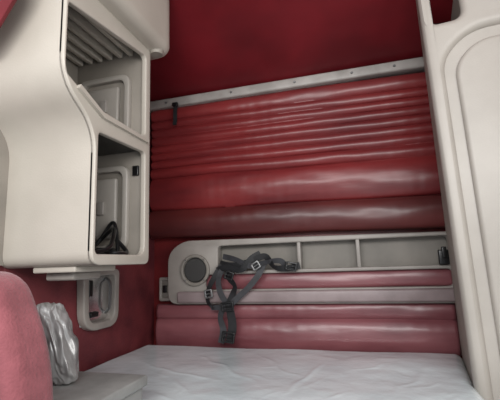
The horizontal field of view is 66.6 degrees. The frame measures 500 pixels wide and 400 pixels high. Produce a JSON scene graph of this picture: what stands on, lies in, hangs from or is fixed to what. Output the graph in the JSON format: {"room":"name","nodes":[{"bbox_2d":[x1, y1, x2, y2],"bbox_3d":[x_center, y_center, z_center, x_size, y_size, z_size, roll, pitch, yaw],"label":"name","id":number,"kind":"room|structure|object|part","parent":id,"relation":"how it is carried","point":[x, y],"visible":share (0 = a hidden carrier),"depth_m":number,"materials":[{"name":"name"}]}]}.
{"room":"vehicle interior","nodes":[
{"label":"vehicle interior","id":0,"kind":"room"},
{"bbox_2d":[0,113,154,371],"bbox_3d":[-0.814,-0.044,2.035,0.050,3.000,1.100,-5,-10,16],"label":"wall","id":1,"kind":"structure","parent":0,"point":[133,329],"depth_m":2.08,"materials":[{"name":"red fabric"}]},
{"bbox_2d":[0,0,168,280],"bbox_3d":[-0.803,-0.454,1.624,0.735,1.564,0.665,-5,-10,16],"label":"upper cabinet","id":2,"kind":"object","parent":1,"relation":"attached to","point":[75,74],"visible":0.98,"depth_m":1.42,"materials":[{"name":"beige plastic"}]},
{"bbox_3d":[-0.552,-0.506,1.524,0.024,1.512,0.540,-5,-10,16],"label":"frame","id":3,"kind":"part","parent":2,"relation":"part of","materials":[{"name":"beige plastic"}]},
{"bbox_3d":[-0.691,-0.432,1.797,0.285,0.300,0.028,-5,-10,16],"label":"inset panel","id":4,"kind":"part","parent":2,"relation":"part of","materials":[{"name":"grey plastic"}]},
{"bbox_2d":[95,221,128,254],"bbox_3d":[-0.624,0.152,1.542,0.204,0.157,0.231,-5,-10,16],"label":"cable bundle","id":5,"kind":"object","parent":2,"relation":"on","point":[108,249],"visible":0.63,"depth_m":1.60,"materials":[{"name":"black plastic"}]},
{"bbox_3d":[-0.674,0.042,1.720,0.285,0.380,0.028,-5,-10,16],"label":"inset panel","id":6,"kind":"part","parent":2,"relation":"part of","materials":[{"name":"grey plastic"}]},
{"bbox_2d":[77,84,148,142],"bbox_3d":[-0.711,-0.311,1.558,0.406,0.078,0.446,-5,-10,16],"label":"shelf","id":7,"kind":"object","parent":2,"relation":"attached to","point":[87,106],"depth_m":1.43,"materials":[{"name":"beige plastic"}]},
{"bbox_3d":[-0.703,-0.934,1.668,0.492,0.420,0.665,-5,-10,16],"label":"crown moulding","id":8,"kind":"part","parent":2,"relation":"part of","materials":[{"name":"beige plastic"}]},
{"bbox_2d":[150,49,163,57],"bbox_3d":[-0.446,-0.703,1.818,0.068,0.020,0.068,-5,-10,16],"label":"reading lamp","id":9,"kind":"object","parent":2,"relation":"attached to","point":[154,53],"depth_m":1.81,"materials":[{"name":"beige plastic"}]},
{"bbox_2d":[77,269,118,330],"bbox_3d":[-0.757,0.496,1.905,0.046,0.290,0.278,-5,-10,16],"label":"panel","id":10,"kind":"object","parent":1,"relation":"attached to","point":[97,299],"visible":0.76,"depth_m":1.91,"materials":[{"name":"grey plastic"}]},
{"bbox_3d":[-0.774,0.492,1.912,0.007,0.250,0.225,-5,-10,16],"label":"recess plate","id":11,"kind":"part","parent":10,"relation":"part of","materials":[{"name":"beige plastic"}]},
{"bbox_2d":[150,0,452,101],"bbox_3d":[0.059,-1.191,1.614,2.530,0.772,1.750,-5,-10,16],"label":"wall","id":12,"kind":"structure","parent":0,"point":[215,45],"depth_m":2.08,"materials":[{"name":"red fabric"}]},
{"bbox_2d":[0,0,16,27],"bbox_3d":[-0.967,-0.855,1.322,0.465,0.720,0.040,-5,-10,16],"label":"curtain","id":13,"kind":"object","parent":12,"relation":"hanging from","point":[6,6],"visible":1,"depth_m":1.24,"materials":[{"name":"red fabric"}]},
{"bbox_2d":[154,228,461,357],"bbox_3d":[0.476,0.295,2.211,2.380,2.300,0.050,-5,-10,16],"label":"wall","id":14,"kind":"structure","parent":0,"point":[163,248],"depth_m":2.43,"materials":[{"name":"red plastic"}]},
{"bbox_2d":[159,277,169,300],"bbox_3d":[-0.535,0.564,2.408,0.080,0.147,0.031,-5,-10,16],"label":"wall switch","id":15,"kind":"object","parent":14,"relation":"attached to","point":[163,281],"visible":0.72,"depth_m":2.40,"materials":[{"name":"grey plastic"}]},
{"bbox_2d":[150,57,424,112],"bbox_3d":[0.161,-0.688,2.346,1.755,0.060,0.105,-5,-10,16],"label":"trim","id":16,"kind":"structure","parent":14,"relation":"attached to","point":[414,65],"depth_m":2.26,"materials":[{"name":"metal"}]},
{"bbox_2d":[172,102,177,124],"bbox_3d":[-0.481,-0.555,2.449,0.037,0.151,0.022,-5,-10,16],"label":"strap","id":17,"kind":"object","parent":16,"relation":"hanging from","point":[174,104],"visible":1,"depth_m":2.45,"materials":[{"name":"black fabric"}]},
{"bbox_2d":[149,72,444,238],"bbox_3d":[0.178,-0.229,2.274,1.745,0.886,0.120,-5,-10,16],"label":"panel","id":18,"kind":"object","parent":14,"relation":"attached to","point":[360,155],"visible":0.98,"depth_m":2.21,"materials":[{"name":"red leather"}]},
{"bbox_2d":[156,303,461,355],"bbox_3d":[0.233,0.714,2.134,1.710,0.265,0.081,-5,-10,16],"label":"wall padding","id":19,"kind":"object","parent":14,"relation":"attached to","point":[371,327],"visible":0.81,"depth_m":2.06,"materials":[{"name":"red leather"}]},
{"bbox_2d":[168,231,454,303],"bbox_3d":[0.271,0.390,2.159,1.600,0.379,0.115,-5,-10,16],"label":"storage shelf","id":20,"kind":"object","parent":14,"relation":"attached to","point":[388,267],"visible":0.84,"depth_m":2.11,"materials":[{"name":"grey plastic"}]},
{"bbox_2d":[184,258,205,282],"bbox_3d":[-0.330,0.422,2.291,0.156,0.156,0.014,-5,-10,16],"label":"speaker grille","id":21,"kind":"object","parent":20,"relation":"attached to","point":[194,268],"depth_m":2.28,"materials":[{"name":"black plastic"}]},
{"bbox_2d":[204,251,299,343],"bbox_3d":[0.008,0.541,2.128,0.562,0.509,0.068,-5,-10,16],"label":"harness","id":22,"kind":"object","parent":20,"relation":"hanging from","point":[238,265],"visible":1,"depth_m":2.14,"materials":[{"name":"black fabric"}]},
{"bbox_2d":[437,246,449,264],"bbox_3d":[0.975,0.280,1.914,0.050,0.090,0.037,-5,-10,16],"label":"clip","id":23,"kind":"object","parent":20,"relation":"attached to","point":[443,254],"visible":0.95,"depth_m":1.90,"materials":[{"name":"plastic"}]},
{"bbox_3d":[0.098,1.307,1.034,2.630,0.050,2.200,-5,-10,16],"label":"floor","id":24,"kind":"structure","parent":0,"visible":0},
{"bbox_2d":[0,271,52,399],"bbox_3d":[-0.781,0.693,0.661,0.538,1.100,0.585,-5,-10,16],"label":"seat","id":25,"kind":"object","parent":24,"relation":"on","point":[25,364],"visible":1,"depth_m":0.86,"materials":[{"name":"fabric"}]},
{"bbox_2d":[53,371,146,399],"bbox_3d":[-0.619,0.947,1.136,0.515,0.742,0.310,-5,-10,16],"label":"storage box","id":26,"kind":"object","parent":24,"relation":"on","point":[88,385],"visible":0.53,"depth_m":1.17,"materials":[{"name":"beige plastic"}]},
{"bbox_2d":[36,302,78,384],"bbox_3d":[-0.616,0.457,1.228,0.155,0.249,0.103,-5,-10,16],"label":"crumpled bag","id":27,"kind":"object","parent":26,"relation":"on","point":[63,344],"visible":0.77,"depth_m":1.20,"materials":[{"name":"silver metal"}]},
{"bbox_2d":[416,0,499,399],"bbox_3d":[1.132,-0.118,1.684,0.679,2.900,0.689,-5,-10,16],"label":"tall cabinet","id":28,"kind":"object","parent":24,"relation":"on","point":[461,55],"visible":0.99,"depth_m":1.48,"materials":[{"name":"grey plastic"}]},
{"bbox_3d":[0.936,-0.094,1.790,0.082,2.900,0.595,-7,-11,30],"label":"panel","id":29,"kind":"part","parent":28,"relation":"part of","materials":[{"name":"beige plastic"}]},
{"bbox_3d":[1.081,0.160,1.363,0.611,1.810,0.077,-5,-10,16],"label":"door","id":30,"kind":"part","parent":28,"relation":"part of","materials":[{"name":"grey plastic"}]},
{"bbox_3d":[1.096,0.145,1.351,0.503,1.635,0.044,-6,-10,21],"label":"door panel","id":31,"kind":"part","parent":28,"relation":"part of","materials":[{"name":"grey plastic"}]},
{"bbox_3d":[0.049,1.140,1.585,1.645,0.460,0.890,-5,-10,16],"label":"bunk","id":32,"kind":"object","parent":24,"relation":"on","visible":0},
{"bbox_2d":[84,345,483,399],"bbox_3d":[0.073,0.816,1.619,1.724,0.178,0.912,-5,-10,16],"label":"mattress","id":33,"kind":"object","parent":32,"relation":"on","point":[172,372],"visible":0.92,"depth_m":1.56,"materials":[{"name":"white fabric"}]}
]}

